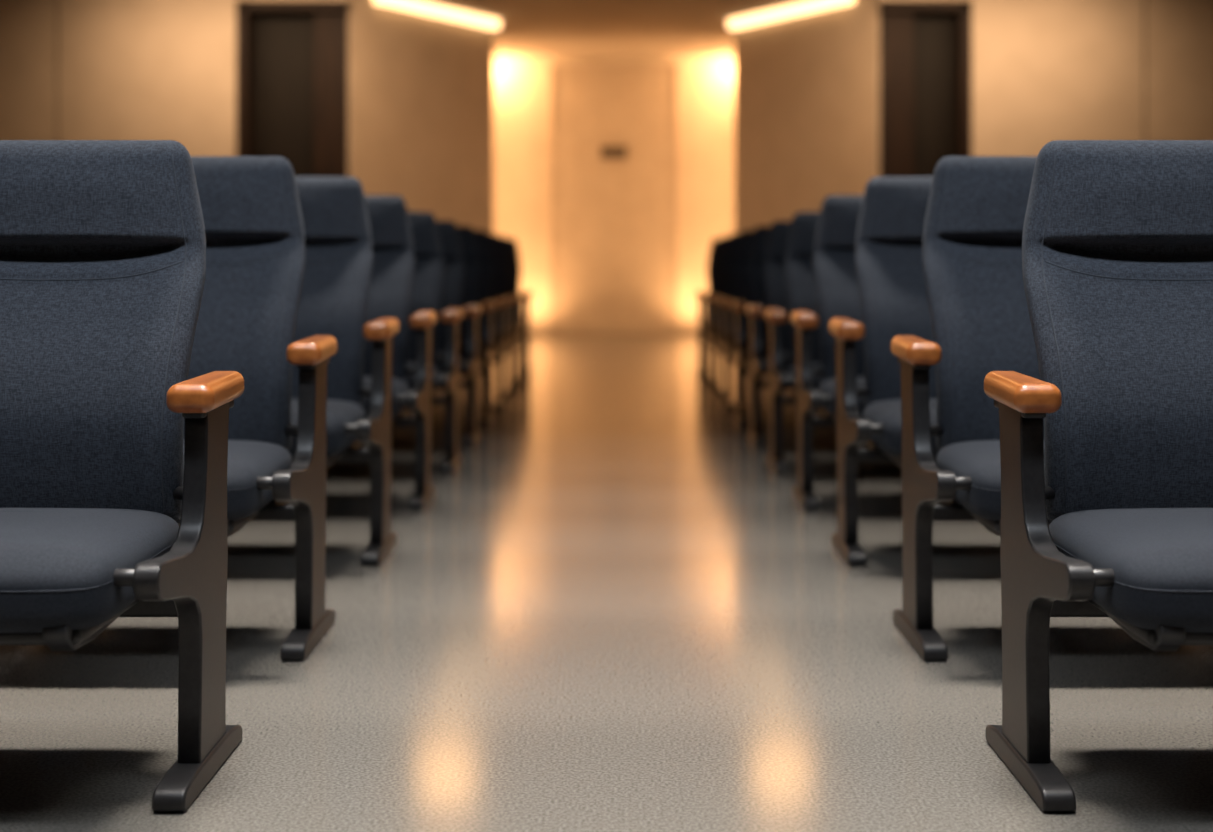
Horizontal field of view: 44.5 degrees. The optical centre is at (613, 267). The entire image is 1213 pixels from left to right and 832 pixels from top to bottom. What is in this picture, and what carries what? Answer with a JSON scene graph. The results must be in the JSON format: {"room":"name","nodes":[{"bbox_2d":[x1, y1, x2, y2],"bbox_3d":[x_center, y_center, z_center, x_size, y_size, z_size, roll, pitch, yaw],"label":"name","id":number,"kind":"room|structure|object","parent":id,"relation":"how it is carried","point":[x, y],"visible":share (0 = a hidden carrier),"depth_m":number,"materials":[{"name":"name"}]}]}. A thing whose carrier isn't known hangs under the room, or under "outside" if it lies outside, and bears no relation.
{"room":"auditorium","nodes":[
{"label":"auditorium","id":0,"kind":"room"},
{"bbox_2d":[0,0,56,139],"bbox_3d":[-6.306,-0.985,15.000,1.388,3.710,0.200,0,0,0],"label":"panel","id":1,"kind":"object","parent":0,"point":[28,28],"depth_m":14.90,"materials":[{"name":"beige paint"}]},
{"bbox_2d":[58,0,235,155],"bbox_3d":[-4.694,-0.985,15.000,1.788,3.710,0.200,0,0,0],"label":"panel","id":2,"kind":"object","parent":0,"point":[128,69],"depth_m":14.90,"materials":[{"name":"beige paint"}]},
{"bbox_2d":[236,0,350,2],"bbox_3d":[-3.230,-2.765,15.000,1.140,0.150,0.200,0,0,0],"label":"lintel","id":3,"kind":"object","parent":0,"point":[348,1],"depth_m":14.91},
{"bbox_2d":[348,0,492,232],"bbox_3d":[-2.077,-0.985,16.073,0.170,3.710,2.436,0,0,33],"label":"wall","id":4,"kind":"structure","parent":0,"point":[420,86],"depth_m":15.96,"materials":[{"name":"beige paint"}]},
{"bbox_2d":[314,13,347,176],"bbox_3d":[-2.875,-0.910,15.190,0.350,3.560,0.260,0,0,0],"label":"door frame","id":5,"kind":"structure","parent":4,"relation":"attached to","point":[330,29],"depth_m":15.06,"materials":[{"name":"brown wood"}]},
{"bbox_2d":[0,333,1212,831],"bbox_3d":[0.000,0.920,8.500,14.400,0.100,23.400,0,0,0],"label":"floor","id":6,"kind":"structure","parent":0,"point":[614,613],"depth_m":3.18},
{"bbox_2d":[0,140,243,813],"bbox_3d":[-1.008,0.312,2.557,0.676,1.115,0.682,0,0,0],"label":"chair","id":7,"kind":"object","parent":6,"relation":"on","point":[103,242],"visible":1,"depth_m":2.69,"materials":[{"name":"fabric"}]},
{"bbox_2d":[236,1,252,155],"bbox_3d":[-3.750,-0.910,15.120,0.100,3.560,0.400,0,0,0],"label":"door frame","id":8,"kind":"structure","parent":6,"relation":"on","point":[244,19],"depth_m":14.92,"materials":[{"name":"brown wood"}]},
{"bbox_2d":[253,15,313,176],"bbox_3d":[-3.375,-0.865,15.225,0.650,3.450,0.050,0,0,0],"label":"door leaf","id":9,"kind":"structure","parent":8,"relation":"attached to","point":[283,45],"depth_m":15.20,"materials":[{"name":"brown wood"}]},
{"bbox_2d":[176,156,336,661],"bbox_3d":[-1.008,0.293,3.467,0.676,1.153,0.682,0,0,0],"label":"chair","id":10,"kind":"object","parent":6,"relation":"on","point":[254,226],"visible":0.43,"depth_m":3.59,"materials":[{"name":"fabric"}]},
{"bbox_2d":[288,177,398,566],"bbox_3d":[-1.008,0.287,4.507,0.676,1.165,0.682,0,0,0],"label":"chair","id":11,"kind":"object","parent":6,"relation":"on","point":[337,231],"visible":0.47,"depth_m":4.63,"materials":[{"name":"fabric"}]},
{"bbox_2d":[362,195,436,510],"bbox_3d":[-1.008,0.293,5.506,0.676,1.154,0.682,0,0,0],"label":"chair","id":12,"kind":"object","parent":6,"relation":"on","point":[392,274],"visible":0.39,"depth_m":5.63,"materials":[{"name":"fabric"}]},
{"bbox_2d":[407,212,462,472],"bbox_3d":[-1.008,0.307,6.476,0.676,1.126,0.682,0,0,0],"label":"chair","id":13,"kind":"object","parent":6,"relation":"on","point":[428,261],"visible":0.3,"depth_m":6.60,"materials":[{"name":"fabric"}]},
{"bbox_2d":[436,221,481,446],"bbox_3d":[-1.008,0.312,7.417,0.676,1.115,0.682,0,0,0],"label":"chair","id":14,"kind":"object","parent":6,"relation":"on","point":[452,255],"visible":0.27,"depth_m":7.53,"materials":[{"name":"fabric"}]},
{"bbox_2d":[457,226,495,425],"bbox_3d":[-1.008,0.312,8.357,0.676,1.115,0.682,0,0,0],"label":"chair","id":15,"kind":"object","parent":6,"relation":"on","point":[471,260],"visible":0.27,"depth_m":8.46,"materials":[{"name":"fabric"}]},
{"bbox_2d":[474,230,507,409],"bbox_3d":[-1.008,0.312,9.297,0.676,1.115,0.682,0,0,0],"label":"chair","id":16,"kind":"object","parent":6,"relation":"on","point":[482,239],"visible":0.23,"depth_m":9.39,"materials":[{"name":"fabric"}]},
{"bbox_2d":[487,233,517,395],"bbox_3d":[-1.008,0.312,10.237,0.676,1.115,0.682,0,0,0],"label":"chair","id":17,"kind":"object","parent":6,"relation":"on","point":[497,256],"visible":0.27,"depth_m":10.27,"materials":[{"name":"fabric"}]},
{"bbox_2d":[499,236,525,384],"bbox_3d":[-1.008,0.312,11.177,0.676,1.115,0.682,0,0,0],"label":"chair","id":18,"kind":"object","parent":6,"relation":"on","point":[505,246],"visible":0.23,"depth_m":11.17,"materials":[{"name":"fabric"}]},
{"bbox_2d":[508,239,531,375],"bbox_3d":[-1.008,0.312,12.117,0.676,1.115,0.682,0,0,0],"label":"chair","id":19,"kind":"object","parent":6,"relation":"on","point":[527,371],"visible":0.21,"depth_m":12.09,"materials":[{"name":"fabric"}]},
{"bbox_2d":[696,239,719,375],"bbox_3d":[1.008,0.312,12.117,0.676,1.115,0.682,0,0,0],"label":"chair","id":20,"kind":"object","parent":6,"relation":"on","point":[700,371],"visible":0.16,"depth_m":12.09,"materials":[{"name":"fabric"}]},
{"bbox_2d":[702,236,728,384],"bbox_3d":[1.008,0.312,11.177,0.676,1.115,0.682,0,0,0],"label":"chair","id":21,"kind":"object","parent":6,"relation":"on","point":[722,246],"visible":0.16,"depth_m":11.17,"materials":[{"name":"fabric"}]},
{"bbox_2d":[710,233,740,395],"bbox_3d":[1.008,0.312,10.237,0.676,1.115,0.682,0,0,0],"label":"chair","id":22,"kind":"object","parent":6,"relation":"on","point":[729,263],"visible":0.12,"depth_m":10.27,"materials":[{"name":"fabric"}]},
{"bbox_2d":[720,230,753,409],"bbox_3d":[1.008,0.312,9.297,0.676,1.115,0.682,0,0,0],"label":"chair","id":23,"kind":"object","parent":6,"relation":"on","point":[745,239],"visible":0.23,"depth_m":9.40,"materials":[{"name":"fabric"}]},
{"bbox_2d":[732,226,770,425],"bbox_3d":[1.008,0.312,8.357,0.676,1.115,0.682,0,0,0],"label":"chair","id":24,"kind":"object","parent":6,"relation":"on","point":[756,260],"visible":0.23,"depth_m":8.46,"materials":[{"name":"fabric"}]},
{"bbox_2d":[746,221,791,446],"bbox_3d":[1.008,0.312,7.417,0.676,1.115,0.682,0,0,0],"label":"chair","id":25,"kind":"object","parent":6,"relation":"on","point":[775,255],"visible":0.29,"depth_m":7.53,"materials":[{"name":"fabric"}]},
{"bbox_2d":[765,212,820,472],"bbox_3d":[1.008,0.307,6.476,0.676,1.126,0.682,0,0,0],"label":"chair","id":26,"kind":"object","parent":6,"relation":"on","point":[799,261],"visible":0.28,"depth_m":6.60,"materials":[{"name":"fabric"}]},
{"bbox_2d":[791,195,865,510],"bbox_3d":[1.008,0.293,5.506,0.676,1.154,0.682,0,0,0],"label":"chair","id":27,"kind":"object","parent":6,"relation":"on","point":[837,290],"visible":0.37,"depth_m":5.63,"materials":[{"name":"fabric"}]},
{"bbox_2d":[829,177,939,566],"bbox_3d":[1.008,0.287,4.507,0.676,1.165,0.682,0,0,0],"label":"chair","id":28,"kind":"object","parent":6,"relation":"on","point":[890,231],"visible":0.41,"depth_m":4.64,"materials":[{"name":"fabric"}]},
{"bbox_2d":[955,1,971,155],"bbox_3d":[3.550,-0.910,15.120,0.100,3.560,0.400,0,0,0],"label":"door frame","id":29,"kind":"structure","parent":6,"relation":"on","point":[963,19],"depth_m":14.92,"materials":[{"name":"brown wood"}]},
{"bbox_2d":[914,15,954,176],"bbox_3d":[3.275,-0.865,15.225,0.450,3.450,0.050,0,0,0],"label":"door leaf","id":30,"kind":"structure","parent":29,"relation":"attached to","point":[934,35],"depth_m":15.20,"materials":[{"name":"brown wood"}]},
{"bbox_2d":[891,156,1051,661],"bbox_3d":[1.008,0.293,3.467,0.676,1.153,0.682,0,0,0],"label":"chair","id":31,"kind":"object","parent":6,"relation":"on","point":[974,224],"visible":0.44,"depth_m":3.59,"materials":[{"name":"fabric"}]},
{"bbox_2d":[984,140,1212,813],"bbox_3d":[1.008,0.312,2.557,0.676,1.115,0.682,0,0,0],"label":"chair","id":32,"kind":"object","parent":6,"relation":"on","point":[1117,239],"visible":1,"depth_m":2.68,"materials":[{"name":"fabric"}]},
{"bbox_2d":[493,55,734,332],"bbox_3d":[0.000,-0.985,19.900,4.400,3.710,0.200,0,0,0],"label":"wall","id":33,"kind":"structure","parent":0,"point":[521,83],"depth_m":19.80,"materials":[{"name":"beige paint"}]},
{"bbox_2d":[551,65,676,333],"bbox_3d":[0.000,-0.910,19.738,1.680,3.560,0.125,0,0,0],"label":"end door","id":34,"kind":"structure","parent":33,"relation":"in","point":[614,127],"depth_m":19.70,"materials":[{"name":"beige wood"}]},
{"bbox_2d":[419,0,808,54],"bbox_3d":[0.000,-2.890,8.500,14.400,0.100,23.400,0,0,0],"label":"ceiling","id":35,"kind":"structure","parent":0,"point":[528,27],"depth_m":17.30,"materials":[{"name":"paint"}]},
{"bbox_2d":[374,0,500,29],"bbox_3d":[-1.887,-2.784,16.110,0.100,0.108,2.040,0,0,33],"label":"light strip","id":36,"kind":"object","parent":35,"relation":"attached to","point":[417,6],"visible":1,"depth_m":16.10,"materials":[{"name":"beige plastic"}]},
{"bbox_2d":[727,0,853,29],"bbox_3d":[1.887,-2.784,16.110,0.100,0.108,2.040,0,0,-33],"label":"light strip","id":37,"kind":"object","parent":35,"relation":"attached to","point":[810,6],"visible":1,"depth_m":16.10,"materials":[{"name":"beige plastic"}]},
{"bbox_2d":[735,0,879,232],"bbox_3d":[2.077,-0.985,16.073,0.170,3.710,2.436,0,0,-33],"label":"wall","id":38,"kind":"structure","parent":0,"point":[807,86],"depth_m":15.96,"materials":[{"name":"beige paint"}]},
{"bbox_2d":[880,13,913,176],"bbox_3d":[2.875,-0.910,15.190,0.350,3.560,0.260,0,0,0],"label":"door frame","id":39,"kind":"structure","parent":38,"relation":"attached to","point":[896,29],"depth_m":15.06,"materials":[{"name":"brown wood"}]},
{"bbox_2d":[877,0,971,2],"bbox_3d":[3.130,-2.765,15.000,0.940,0.150,0.200,0,0,0],"label":"lintel","id":40,"kind":"object","parent":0,"point":[879,1],"depth_m":14.91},
{"bbox_2d":[972,0,1143,155],"bbox_3d":[4.464,-0.985,15.000,1.728,3.710,0.200,0,0,0],"label":"panel","id":41,"kind":"object","parent":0,"point":[1044,71],"depth_m":14.90,"materials":[{"name":"beige paint"}]},
{"bbox_2d":[1146,0,1212,139],"bbox_3d":[6.176,-0.985,15.000,1.648,3.710,0.200,0,0,0],"label":"panel","id":42,"kind":"object","parent":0,"point":[1179,33],"depth_m":14.90,"materials":[{"name":"beige paint"}]},
{"bbox_3d":[7.100,-0.985,5.950,0.200,3.710,17.900,0,0,0],"label":"wall","id":43,"kind":"structure","parent":0,"visible":0},
{"bbox_2d":[880,1,971,14],"bbox_3d":[3.150,-2.640,15.120,0.900,0.100,0.400,0,0,0],"label":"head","id":44,"kind":"object","parent":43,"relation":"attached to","point":[916,7],"visible":0.56,"depth_m":14.92},
{"bbox_2d":[1144,0,1145,139],"bbox_3d":[5.340,-0.985,14.965,0.024,3.710,0.070,0,0,0],"label":"joint","id":45,"kind":"object","parent":43,"relation":"attached to","point":[1144,0],"visible":0.02,"depth_m":14.93,"materials":[{"name":"brown wood"}]},
{"bbox_3d":[-7.100,-0.985,5.950,0.200,3.710,17.900,0,0,0],"label":"wall","id":46,"kind":"structure","parent":0,"visible":0},
{"bbox_2d":[57,0,57,139],"bbox_3d":[-5.600,-0.985,14.965,0.024,3.710,0.070,0,0,0],"label":"joint","id":47,"kind":"object","parent":46,"relation":"attached to","point":[57,0],"visible":0.02,"depth_m":14.93,"materials":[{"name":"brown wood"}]},
{"bbox_2d":[236,1,347,14],"bbox_3d":[-3.250,-2.640,15.120,1.100,0.100,0.400,0,0,0],"label":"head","id":48,"kind":"object","parent":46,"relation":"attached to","point":[253,7],"visible":0.67,"depth_m":14.92}
]}

